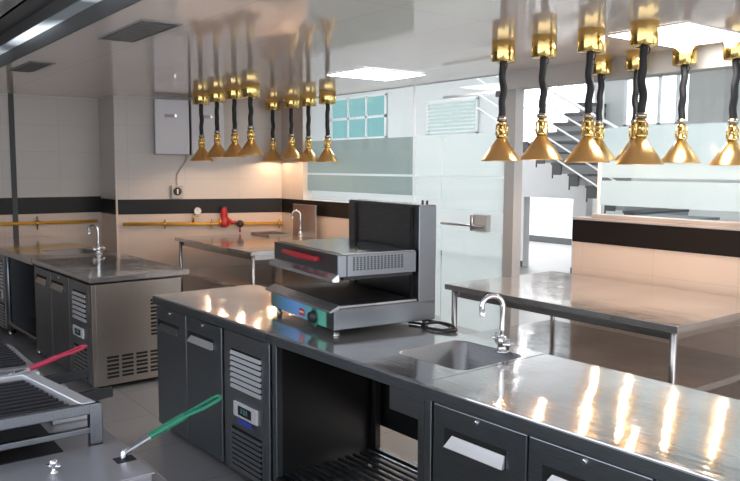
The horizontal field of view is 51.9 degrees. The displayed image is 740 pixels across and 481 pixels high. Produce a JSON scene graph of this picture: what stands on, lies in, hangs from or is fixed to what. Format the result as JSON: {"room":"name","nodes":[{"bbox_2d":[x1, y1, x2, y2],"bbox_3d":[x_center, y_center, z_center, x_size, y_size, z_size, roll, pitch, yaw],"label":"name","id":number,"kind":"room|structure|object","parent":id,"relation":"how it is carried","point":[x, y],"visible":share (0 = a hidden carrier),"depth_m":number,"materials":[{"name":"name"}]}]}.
{"room":"commercial kitchen","nodes":[
{"label":"commercial kitchen","id":0,"kind":"room"},
{"bbox_2d":[0,93,101,246],"bbox_3d":[-4.867,-0.593,7.892,4.100,2.900,0.200,-4,7,-37],"label":"wall","id":1,"kind":"structure","parent":0,"point":[57,137],"depth_m":8.67,"materials":[{"name":"tile"}]},
{"bbox_2d":[8,93,18,236],"bbox_3d":[-3.954,-0.407,8.465,0.055,2.430,0.012,-4,7,-37],"label":"trim","id":2,"kind":"structure","parent":1,"relation":"attached to","point":[10,95],"depth_m":8.42,"materials":[{"name":"grey"}]},
{"bbox_2d":[0,216,97,229],"bbox_3d":[-4.747,-0.132,7.855,3.800,0.150,0.064,-4,7,-37],"label":"gas pipe","id":3,"kind":"object","parent":1,"relation":"attached to","point":[36,222],"visible":1,"depth_m":8.62,"materials":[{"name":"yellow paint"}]},
{"bbox_2d":[0,196,100,214],"bbox_3d":[-4.819,-0.325,7.826,4.050,0.187,0.006,-4,7,-37],"label":"trim","id":4,"kind":"structure","parent":1,"relation":"attached to","point":[31,205],"depth_m":8.70,"materials":[{"name":"black tile"}]},
{"bbox_2d":[98,95,281,291],"bbox_3d":[-2.083,-0.710,9.267,2.088,2.900,1.330,-4,7,-37],"label":"wall","id":5,"kind":"structure","parent":0,"point":[130,169],"depth_m":8.88,"materials":[{"name":"tile"}]},
{"bbox_2d":[101,198,115,214],"bbox_3d":[-3.042,-0.399,8.827,0.006,0.170,0.526,-4,7,-37],"label":"trim","id":6,"kind":"structure","parent":5,"relation":"attached to","point":[108,206],"depth_m":8.80,"materials":[{"name":"black tile"}]},
{"bbox_2d":[153,99,189,154],"bbox_3d":[-2.264,-1.291,8.663,0.382,0.620,0.177,-2,6,-20],"label":"wall box","id":7,"kind":"object","parent":5,"relation":"attached to","point":[170,116],"visible":1,"depth_m":8.58,"materials":[{"name":"grey metal"}]},
{"bbox_2d":[171,185,183,197],"bbox_3d":[-2.229,-0.566,8.793,0.132,0.147,0.090,-2,6,-20],"label":"switch","id":8,"kind":"object","parent":5,"relation":"attached to","point":[176,190],"visible":1,"depth_m":8.76,"materials":[{"name":"grey plastic"}]},
{"bbox_2d":[176,155,186,184],"bbox_3d":[-2.183,-0.818,8.814,0.133,0.351,0.017,-2,6,-20],"label":"conduit","id":9,"kind":"object","parent":5,"relation":"attached to","point":[186,155],"visible":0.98,"depth_m":8.80,"materials":[{"name":"grey plastic"}]},
{"bbox_2d":[118,198,280,214],"bbox_3d":[-1.972,-0.405,8.950,1.892,0.170,0.006,-2,6,-20],"label":"trim","id":10,"kind":"structure","parent":5,"relation":"attached to","point":[248,205],"depth_m":8.92,"materials":[{"name":"black tile"}]},
{"bbox_2d":[123,219,282,228],"bbox_3d":[-1.936,-0.193,8.947,1.851,0.132,0.072,-2,6,-20],"label":"gas pipe","id":11,"kind":"object","parent":5,"relation":"attached to","point":[164,223],"visible":1,"depth_m":8.85,"materials":[{"name":"yellow metal"}]},
{"bbox_2d":[192,207,200,222],"bbox_3d":[-2.026,-0.300,8.889,0.107,0.177,0.040,-2,6,-20],"label":"pressure gauge","id":12,"kind":"object","parent":11,"relation":"attached to","point":[197,210],"visible":1,"depth_m":8.87,"materials":[{"name":"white metal"}]},
{"bbox_2d":[219,206,243,231],"bbox_3d":[-1.647,-0.253,9.021,0.288,0.307,0.120,-2,6,-20],"label":"gas regulator","id":13,"kind":"object","parent":11,"relation":"attached to","point":[224,221],"visible":1,"depth_m":8.96,"materials":[{"name":"red metal"}]},
{"bbox_2d":[227,218,236,224],"bbox_3d":[-1.648,-0.232,9.016,0.129,0.087,0.048,-1,6,-15],"label":"outlet","id":14,"kind":"object","parent":13,"relation":"attached to","point":[228,220],"depth_m":9.00,"materials":[{"name":"red metal"}]},
{"bbox_2d":[189,100,223,154],"bbox_3d":[-1.887,-1.302,8.798,0.376,0.620,0.177,-2,6,-20],"label":"wall box","id":15,"kind":"object","parent":5,"relation":"attached to","point":[208,110],"visible":0.49,"depth_m":8.71,"materials":[{"name":"grey metal"}]},
{"bbox_2d":[0,241,571,480],"bbox_3d":[1.636,0.808,9.349,16.300,0.100,19.200,-4,7,-37],"label":"floor","id":16,"kind":"structure","parent":0,"point":[132,412],"depth_m":4.94,"materials":[{"name":"tile"}]},
{"bbox_2d":[0,236,76,332],"bbox_3d":[-3.617,0.433,8.005,0.735,0.850,1.118,-4,7,-39],"label":"fridge","id":17,"kind":"object","parent":16,"relation":"on","point":[22,274],"visible":0.41,"depth_m":7.46,"materials":[{"name":"grey metal"}]},
{"bbox_2d":[0,236,76,252],"bbox_3d":[-3.615,0.037,7.967,0.735,0.055,1.118,-4,7,-39],"label":"countertop","id":18,"kind":"structure","parent":17,"relation":"on","point":[11,242],"depth_m":7.91,"materials":[{"name":"metal"}]},
{"bbox_2d":[1,244,114,354],"bbox_3d":[-2.943,0.516,7.178,0.735,0.850,1.019,-4,7,-39],"label":"table","id":19,"kind":"object","parent":16,"relation":"on","point":[27,326],"visible":0.41,"depth_m":7.21,"materials":[{"name":"metal"}]},
{"bbox_2d":[7,317,37,341],"bbox_3d":[-2.962,0.813,7.192,0.630,0.035,1.009,-4,7,-39],"label":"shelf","id":20,"kind":"object","parent":19,"relation":"attached to","point":[27,326],"depth_m":7.16,"materials":[{"name":"metal"}]},
{"bbox_2d":[1,244,114,259],"bbox_3d":[-2.941,0.101,7.138,0.735,0.016,1.019,-4,7,-39],"label":"countertop","id":21,"kind":"structure","parent":19,"relation":"on","point":[30,252],"depth_m":7.12,"materials":[{"name":"metal"}]},
{"bbox_2d":[0,370,166,480],"bbox_3d":[-1.228,0.991,2.138,0.982,0.886,2.560,-4,7,-37],"label":"counter","id":22,"kind":"object","parent":16,"relation":"on","point":[81,441],"depth_m":2.01,"materials":[{"name":"metal"}]},
{"bbox_2d":[0,343,36,373],"bbox_3d":[-1.749,0.506,2.890,0.800,0.058,0.460,-4,7,-37],"label":"grill","id":23,"kind":"object","parent":22,"relation":"on","point":[11,359],"visible":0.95,"depth_m":2.99,"materials":[{"name":"grey metal"}]},
{"bbox_2d":[0,371,102,464],"bbox_3d":[-1.151,0.532,2.170,0.624,0.150,0.459,-4,7,-37],"label":"grill","id":24,"kind":"object","parent":22,"relation":"on","point":[28,400],"visible":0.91,"depth_m":2.15,"materials":[{"name":"metal"}]},
{"bbox_2d":[0,441,62,464],"bbox_3d":[-1.196,0.599,2.150,0.520,0.020,0.416,-4,7,-37],"label":"tray","id":25,"kind":"object","parent":24,"relation":"on","point":[46,448],"depth_m":2.13,"materials":[{"name":"grey metal"}]},
{"bbox_2d":[43,368,87,387],"bbox_3d":[-1.113,0.511,2.704,0.195,0.090,0.070,-4,7,-37],"label":"drip tray","id":26,"kind":"object","parent":22,"relation":"on","point":[65,377],"visible":0.42,"depth_m":2.70,"materials":[{"name":"silver metal"}]},
{"bbox_2d":[50,386,112,424],"bbox_3d":[-0.981,0.529,2.529,0.195,0.090,0.180,-4,7,-37],"label":"drip tray","id":27,"kind":"object","parent":22,"relation":"on","point":[105,392],"visible":0.29,"depth_m":2.48,"materials":[{"name":"silver metal"}]},
{"bbox_2d":[50,415,86,424],"bbox_3d":[-1.009,0.556,2.511,0.125,0.038,0.180,-4,7,-37],"label":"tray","id":28,"kind":"object","parent":27,"relation":"on","point":[56,422],"depth_m":2.43,"materials":[{"name":"silver metal"}]},
{"bbox_2d":[120,394,221,459],"bbox_3d":[-0.546,0.526,2.106,0.285,0.160,0.043,-3,6,-31],"label":"handle","id":29,"kind":"object","parent":22,"relation":"in","point":[181,417],"visible":0.98,"depth_m":2.09,"materials":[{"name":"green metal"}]},
{"bbox_3d":[-1.543,0.554,2.473,0.786,0.044,0.388,-4,7,-37],"label":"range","id":30,"kind":"object","parent":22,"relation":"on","visible":0},
{"bbox_2d":[8,344,86,374],"bbox_3d":[-1.196,0.462,2.825,0.287,0.116,0.043,-4,7,-37],"label":"handle","id":31,"kind":"object","parent":30,"relation":"in","point":[84,346],"visible":0.91,"depth_m":2.82,"materials":[{"name":"red plastic"}]},
{"bbox_2d":[31,253,188,387],"bbox_3d":[-2.151,0.611,6.230,0.765,0.850,1.455,-4,7,-39],"label":"fridge","id":32,"kind":"object","parent":16,"relation":"on","point":[102,302],"visible":0.84,"depth_m":5.71,"materials":[{"name":"grey metal"}]},
{"bbox_2d":[87,223,104,253],"bbox_3d":[-2.487,-0.017,6.857,0.137,0.276,0.166,2,6,12],"label":"faucet","id":33,"kind":"object","parent":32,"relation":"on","point":[97,248],"visible":1,"depth_m":6.84,"materials":[{"name":"silver metal"}]},
{"bbox_2d":[31,253,188,282],"bbox_3d":[-2.149,0.208,6.191,0.765,0.040,1.454,-4,7,-39],"label":"countertop","id":34,"kind":"structure","parent":32,"relation":"on","point":[106,267],"depth_m":5.96,"materials":[{"name":"metal"}]},
{"bbox_2d":[175,231,348,291],"bbox_3d":[-1.140,0.414,8.224,1.285,0.872,1.800,-4,7,-37],"label":"worktable","id":35,"kind":"object","parent":16,"relation":"on","point":[253,247],"depth_m":8.08,"materials":[{"name":"metal"}]},
{"bbox_2d":[188,263,348,286],"bbox_3d":[-1.140,0.387,8.222,1.205,0.035,1.740,-4,7,-37],"label":"shelf","id":36,"kind":"object","parent":35,"relation":"attached to","point":[266,275],"depth_m":8.10,"materials":[{"name":"metal"}]},
{"bbox_2d":[291,210,302,237],"bbox_3d":[-0.822,-0.191,8.573,0.137,0.312,0.064,1,6,6],"label":"faucet","id":37,"kind":"object","parent":35,"relation":"on","point":[300,232],"visible":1,"depth_m":8.56,"materials":[{"name":"silver metal"}]},
{"bbox_2d":[293,204,316,237],"bbox_3d":[-0.747,-0.228,8.688,0.017,0.365,0.490,-4,7,-37],"label":"panel","id":38,"kind":"object","parent":35,"relation":"on","point":[308,212],"visible":1,"depth_m":8.64,"materials":[{"name":"metal"}]},
{"bbox_2d":[153,284,371,480],"bbox_3d":[-0.644,0.791,4.439,0.723,0.850,1.345,-4,7,-39],"label":"fridge","id":39,"kind":"object","parent":16,"relation":"on","point":[211,342],"visible":0.81,"depth_m":4.01,"materials":[{"name":"metal"}]},
{"bbox_2d":[153,284,314,333],"bbox_3d":[-0.640,0.393,4.403,0.717,0.050,1.344,-4,7,-39],"label":"countertop","id":40,"kind":"structure","parent":39,"relation":"on","point":[250,306],"depth_m":4.32,"materials":[{"name":"metal"}]},
{"bbox_2d":[267,322,544,480],"bbox_3d":[0.125,0.885,3.498,0.720,0.850,1.091,-4,7,-39],"label":"sink counter","id":41,"kind":"object","parent":16,"relation":"on","point":[398,358],"visible":0.52,"depth_m":3.49,"materials":[{"name":"metal"}]},
{"bbox_2d":[265,199,457,336],"bbox_3d":[-0.060,0.103,3.897,0.654,0.628,0.959,-3,6,-30],"label":"grill","id":42,"kind":"object","parent":41,"relation":"on","point":[387,259],"visible":1,"depth_m":3.77,"materials":[{"name":"metal"}]},
{"bbox_2d":[269,238,415,282],"bbox_3d":[-0.163,0.090,3.932,0.547,0.131,0.797,-4,7,-37],"label":"hood","id":43,"kind":"object","parent":42,"relation":"attached to","point":[331,260],"depth_m":3.70,"materials":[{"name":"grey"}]},
{"bbox_2d":[284,281,409,304],"bbox_3d":[-0.137,0.270,3.949,0.390,0.006,0.662,-3,6,-30],"label":"drip tray","id":44,"kind":"object","parent":42,"relation":"on","point":[343,292],"depth_m":3.90,"materials":[{"name":"grey metal"}]},
{"bbox_2d":[267,322,544,383],"bbox_3d":[0.129,0.470,3.459,0.717,0.016,1.091,-4,7,-39],"label":"countertop","id":45,"kind":"structure","parent":41,"relation":"on","point":[379,347],"depth_m":3.41,"materials":[{"name":"metal"}]},
{"bbox_2d":[479,293,513,353],"bbox_3d":[0.535,0.354,3.265,0.137,0.256,0.166,-1,6,-10],"label":"faucet","id":46,"kind":"object","parent":41,"relation":"on","point":[503,343],"visible":1,"depth_m":3.26,"materials":[{"name":"silver metal"}]},
{"bbox_2d":[420,354,739,480],"bbox_3d":[1.147,1.012,2.237,0.730,0.850,2.160,-4,7,-39],"label":"counter","id":47,"kind":"object","parent":16,"relation":"on","point":[545,417],"visible":1,"depth_m":2.52,"materials":[{"name":"metal"}]},
{"bbox_2d":[476,76,688,215],"bbox_3d":[3.673,-1.208,11.617,2.915,3.501,4.290,-4,7,-37],"label":"staircase","id":48,"kind":"structure","parent":16,"relation":"on","point":[567,135],"depth_m":10.66,"materials":[{"name":"grey metal"}]},
{"bbox_2d":[445,271,739,391],"bbox_3d":[1.483,0.758,4.900,1.135,0.850,1.735,-4,7,-37],"label":"worktable","id":49,"kind":"object","parent":16,"relation":"on","point":[672,314],"visible":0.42,"depth_m":4.67,"materials":[{"name":"metal"}]},
{"bbox_2d":[466,320,739,391],"bbox_3d":[1.483,0.720,4.896,1.055,0.035,1.675,-4,7,-37],"label":"shelf","id":50,"kind":"object","parent":49,"relation":"attached to","point":[701,370],"depth_m":4.81,"materials":[{"name":"metal"}]},
{"bbox_2d":[636,214,719,219],"bbox_3d":[3.599,0.258,8.964,0.480,1.090,0.780,-4,7,-37],"label":"sideboard","id":51,"kind":"object","parent":16,"relation":"on","point":[653,215],"visible":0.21,"depth_m":8.85,"materials":[{"name":"grey metal"}]},
{"bbox_2d":[0,0,739,100],"bbox_3d":[0.534,-1.264,4.294,3.402,0.120,12.400,-4,7,-37],"label":"ceiling","id":52,"kind":"structure","parent":0,"point":[286,47],"depth_m":4.81,"materials":[{"name":"white paint"}]},
{"bbox_2d":[10,61,55,72],"bbox_3d":[-2.703,-1.387,6.077,0.180,0.010,0.730,-4,7,-37],"label":"ceiling vent","id":53,"kind":"object","parent":52,"relation":"in","point":[31,66],"visible":1,"depth_m":6.02,"materials":[{"name":"black metal"}]},
{"bbox_2d":[0,0,141,67],"bbox_3d":[-1.782,-1.135,2.419,2.558,0.201,12.070,-4,7,-37],"label":"extraction hood","id":54,"kind":"object","parent":52,"relation":"attached to","point":[26,26],"visible":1,"depth_m":4.67,"materials":[{"name":"grey metal"}]},
{"bbox_2d":[97,19,182,42],"bbox_3d":[-1.364,-1.225,4.464,0.230,0.010,0.770,-4,7,-37],"label":"ceiling vent","id":55,"kind":"object","parent":52,"relation":"in","point":[139,30],"visible":1,"depth_m":4.42,"materials":[{"name":"black metal"}]},
{"bbox_2d":[190,92,213,160],"bbox_3d":[-1.815,-1.222,8.183,0.256,0.730,0.256,-4,7,-37],"label":"heat lamp","id":56,"kind":"object","parent":52,"relation":"hanging from","point":[198,98],"visible":0.98,"depth_m":8.14,"materials":[{"name":"gold metal"}]},
{"bbox_2d":[205,89,229,157],"bbox_3d":[-1.585,-1.209,7.876,0.256,0.695,0.256,-4,7,-37],"label":"heat lamp","id":57,"kind":"object","parent":52,"relation":"hanging from","point":[216,96],"visible":1,"depth_m":7.83,"materials":[{"name":"gold metal"}]},
{"bbox_2d":[222,86,247,156],"bbox_3d":[-1.347,-1.178,7.560,0.256,0.695,0.256,-4,7,-37],"label":"heat lamp","id":58,"kind":"object","parent":52,"relation":"hanging from","point":[233,93],"visible":0.99,"depth_m":7.51,"materials":[{"name":"gold metal"}]},
{"bbox_2d":[238,83,263,154],"bbox_3d":[-1.145,-1.159,7.291,0.256,0.678,0.256,-4,7,-37],"label":"heat lamp","id":59,"kind":"object","parent":52,"relation":"hanging from","point":[250,91],"visible":1,"depth_m":7.25,"materials":[{"name":"gold metal"}]},
{"bbox_2d":[263,99,283,161],"bbox_3d":[-1.145,-1.296,8.954,0.256,0.725,0.256,-4,7,-37],"label":"heat lamp","id":60,"kind":"object","parent":52,"relation":"hanging from","point":[272,105],"visible":1,"depth_m":8.91,"materials":[{"name":"gold metal"}]},
{"bbox_2d":[280,96,300,158],"bbox_3d":[-0.891,-1.277,8.615,0.256,0.695,0.256,-4,7,-37],"label":"heat lamp","id":61,"kind":"object","parent":52,"relation":"hanging from","point":[289,102],"visible":0.97,"depth_m":8.57,"materials":[{"name":"gold metal"}]},
{"bbox_2d":[297,94,317,161],"bbox_3d":[-0.675,-1.229,8.330,0.256,0.733,0.256,-4,7,-37],"label":"heat lamp","id":62,"kind":"object","parent":52,"relation":"hanging from","point":[306,100],"visible":0.99,"depth_m":8.29,"materials":[{"name":"gold metal"}]},
{"bbox_2d":[316,91,338,161],"bbox_3d":[-0.449,-1.199,8.030,0.256,0.734,0.256,-4,7,-37],"label":"heat lamp","id":63,"kind":"object","parent":52,"relation":"hanging from","point":[327,98],"visible":1,"depth_m":7.99,"materials":[{"name":"gold metal"}]},
{"bbox_2d":[325,68,426,80],"bbox_3d":[0.049,-1.410,6.464,0.654,0.009,0.564,-4,7,-37],"label":"recessed light","id":64,"kind":"object","parent":52,"relation":"in","point":[363,73],"visible":1,"depth_m":6.41,"materials":[{"name":"white plastic"}]},
{"bbox_2d":[481,40,520,160],"bbox_3d":[0.835,-0.876,4.797,0.256,0.745,0.256,-4,7,-37],"label":"heat lamp","id":65,"kind":"object","parent":52,"relation":"hanging from","point":[503,51],"visible":1,"depth_m":4.76,"materials":[{"name":"gold metal"}]},
{"bbox_2d":[520,34,562,159],"bbox_3d":[1.042,-0.858,4.588,0.256,0.738,0.256,-4,7,-37],"label":"heat lamp","id":66,"kind":"object","parent":52,"relation":"hanging from","point":[544,46],"visible":1,"depth_m":4.55,"materials":[{"name":"gold metal"}]},
{"bbox_2d":[564,27,609,162],"bbox_3d":[1.259,-0.828,4.367,0.256,0.754,0.256,-4,7,-37],"label":"heat lamp","id":67,"kind":"object","parent":52,"relation":"hanging from","point":[590,42],"visible":1,"depth_m":4.33,"materials":[{"name":"gold metal"}]},
{"bbox_2d":[592,55,614,159],"bbox_3d":[1.631,-0.937,5.399,0.256,0.730,0.256,-4,7,-37],"label":"heat lamp","id":68,"kind":"object","parent":52,"relation":"hanging from","point":[602,66],"visible":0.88,"depth_m":5.36,"materials":[{"name":"gold metal"}]},
{"bbox_2d":[614,50,648,160],"bbox_3d":[1.806,-0.911,5.168,0.256,0.735,0.256,-4,7,-37],"label":"heat lamp","id":69,"kind":"object","parent":52,"relation":"hanging from","point":[632,56],"visible":0.49,"depth_m":5.14,"materials":[{"name":"gold metal"}]},
{"bbox_2d":[615,19,663,164],"bbox_3d":[1.482,-0.799,4.138,0.256,0.766,0.256,-4,7,-37],"label":"heat lamp","id":70,"kind":"object","parent":52,"relation":"hanging from","point":[644,34],"visible":1,"depth_m":4.10,"materials":[{"name":"gold metal"}]},
{"bbox_2d":[606,21,739,46],"bbox_3d":[1.842,-1.212,4.506,0.724,0.009,0.524,-4,7,-37],"label":"recessed light","id":71,"kind":"object","parent":52,"relation":"in","point":[683,33],"visible":0.67,"depth_m":4.43,"materials":[{"name":"white plastic"}]},
{"bbox_2d":[661,45,700,162],"bbox_3d":[2.013,-0.876,4.894,0.256,0.750,0.256,-4,7,-37],"label":"heat lamp","id":72,"kind":"object","parent":52,"relation":"hanging from","point":[683,56],"visible":0.95,"depth_m":4.86,"materials":[{"name":"gold metal"}]},
{"bbox_2d":[709,37,739,165],"bbox_3d":[2.216,-0.842,4.624,0.256,0.766,0.256,-4,7,-37],"label":"heat lamp","id":73,"kind":"object","parent":52,"relation":"hanging from","point":[729,154],"visible":0.98,"depth_m":4.60,"materials":[{"name":"gold metal"}]},
{"bbox_2d":[311,76,592,266],"bbox_3d":[0.759,-1.751,15.026,0.150,3.900,8.700,-4,7,-37],"label":"wall","id":74,"kind":"structure","parent":0,"point":[538,181],"depth_m":13.82,"materials":[{"name":"white paint"}]},
{"bbox_2d":[330,93,386,139],"bbox_3d":[-0.265,-2.602,16.147,0.040,0.920,2.000,-4,7,-37],"label":"window","id":75,"kind":"structure","parent":74,"relation":"in","point":[363,116],"depth_m":16.09,"materials":[{"name":"white"}]},
{"bbox_2d":[426,96,478,135],"bbox_3d":[1.468,-2.239,13.816,0.090,0.660,1.350,-4,7,-37],"label":"vent","id":76,"kind":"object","parent":74,"relation":"in","point":[458,116],"depth_m":13.78,"materials":[{"name":"white metal"}]},
{"bbox_2d":[441,250,571,273],"bbox_3d":[0.683,0.145,15.159,0.015,0.100,8.700,-4,7,-37],"label":"baseboard","id":77,"kind":"structure","parent":74,"relation":"attached to","point":[521,262],"depth_m":12.69,"materials":[{"name":"grey"}]},
{"bbox_2d":[281,43,739,399],"bbox_3d":[1.915,-0.815,5.348,0.140,3.900,12.350,-4,7,-37],"label":"wall","id":78,"kind":"structure","parent":0,"point":[715,274],"depth_m":5.38,"materials":[{"name":"tile"}]},
{"bbox_2d":[281,198,348,218],"bbox_3d":[-0.351,-0.333,8.305,0.006,0.168,2.420,-4,7,-37],"label":"trim","id":79,"kind":"structure","parent":78,"relation":"attached to","point":[324,208],"depth_m":8.51,"materials":[{"name":"black tile"}]},
{"bbox_2d":[308,137,412,194],"bbox_3d":[-0.154,-0.982,8.083,0.012,1.163,1.925,-4,7,-37],"label":"window","id":80,"kind":"structure","parent":78,"relation":"in","point":[375,155],"depth_m":7.95,"materials":[{"name":"clear glass"}]},
{"bbox_2d":[412,85,441,315],"bbox_3d":[0.538,-0.261,7.218,0.021,2.425,0.402,-4,7,-37],"label":"window","id":81,"kind":"structure","parent":78,"relation":"in","point":[427,150],"depth_m":7.17,"materials":[{"name":"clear glass"}]},
{"bbox_2d":[442,90,499,98],"bbox_3d":[0.912,-1.275,6.627,0.021,0.020,0.805,-4,7,-37],"label":"trim","id":82,"kind":"structure","parent":78,"relation":"attached to","point":[489,92],"depth_m":6.65,"materials":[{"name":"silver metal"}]},
{"bbox_2d":[440,91,503,331],"bbox_3d":[0.897,-0.146,6.723,0.078,2.275,0.815,-4,7,-37],"label":"door","id":83,"kind":"structure","parent":78,"relation":"in","point":[467,255],"depth_m":6.75,"materials":[{"name":"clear glass"}]},
{"bbox_2d":[502,89,523,326],"bbox_3d":[1.192,-0.107,6.380,0.100,2.285,0.110,-4,7,-37],"label":"trim","id":84,"kind":"structure","parent":78,"relation":"attached to","point":[512,204],"depth_m":6.32,"materials":[{"name":"grey paint"}]},
{"bbox_2d":[572,219,739,257],"bbox_3d":[3.550,0.188,3.125,0.006,0.165,6.690,-4,7,-37],"label":"trim","id":85,"kind":"structure","parent":78,"relation":"attached to","point":[670,238],"depth_m":5.20,"materials":[{"name":"black tile"}]},
{"bbox_2d":[572,213,739,230],"bbox_3d":[3.602,0.077,3.153,0.147,0.048,6.690,-4,7,-37],"label":"trim","id":86,"kind":"structure","parent":78,"relation":"on","point":[650,220],"depth_m":5.18,"materials":[{"name":"grey stone"}]},
{"bbox_2d":[596,80,739,213],"bbox_3d":[3.623,-0.429,3.069,0.030,0.985,6.412,-4,7,-37],"label":"window","id":87,"kind":"structure","parent":78,"relation":"in","point":[706,140],"depth_m":5.17,"materials":[{"name":"clear glass"}]},
{"bbox_2d":[529,197,572,238],"bbox_3d":[4.160,-1.869,16.445,0.100,3.900,10.500,-4,7,-37],"label":"wall","id":88,"kind":"structure","parent":0,"point":[550,217],"depth_m":16.71,"materials":[{"name":"white paint"}]},
{"bbox_2d":[529,235,571,244],"bbox_3d":[4.102,0.005,16.588,0.020,0.140,10.500,-4,7,-37],"label":"baseboard","id":89,"kind":"structure","parent":88,"relation":"attached to","point":[555,240],"depth_m":16.74,"materials":[{"name":"grey"}]},
{"bbox_2d":[523,83,594,141],"bbox_3d":[4.220,-2.695,16.156,0.040,1.250,2.750,-4,7,-37],"label":"window","id":90,"kind":"structure","parent":88,"relation":"in","point":[576,93],"depth_m":16.49,"materials":[{"name":"white glass"}]},
{"bbox_2d":[592,80,739,221],"bbox_3d":[7.226,-1.099,8.596,0.150,3.900,11.200,-4,7,-37],"label":"wall","id":91,"kind":"structure","parent":0,"point":[614,90],"depth_m":12.50,"materials":[{"name":"white paint"}]},
{"bbox_2d":[623,73,688,126],"bbox_3d":[4.547,-2.200,11.912,0.040,0.830,1.290,-4,7,-37],"label":"window","id":92,"kind":"structure","parent":91,"relation":"in","point":[663,92],"depth_m":11.90,"materials":[{"name":"white glass"}]},
{"bbox_2d":[687,69,732,123],"bbox_3d":[4.998,-2.455,11.084,0.300,1.700,0.550,-4,7,-37],"label":"column","id":93,"kind":"structure","parent":0,"point":[709,95],"depth_m":10.98,"materials":[{"name":"grey paint"}]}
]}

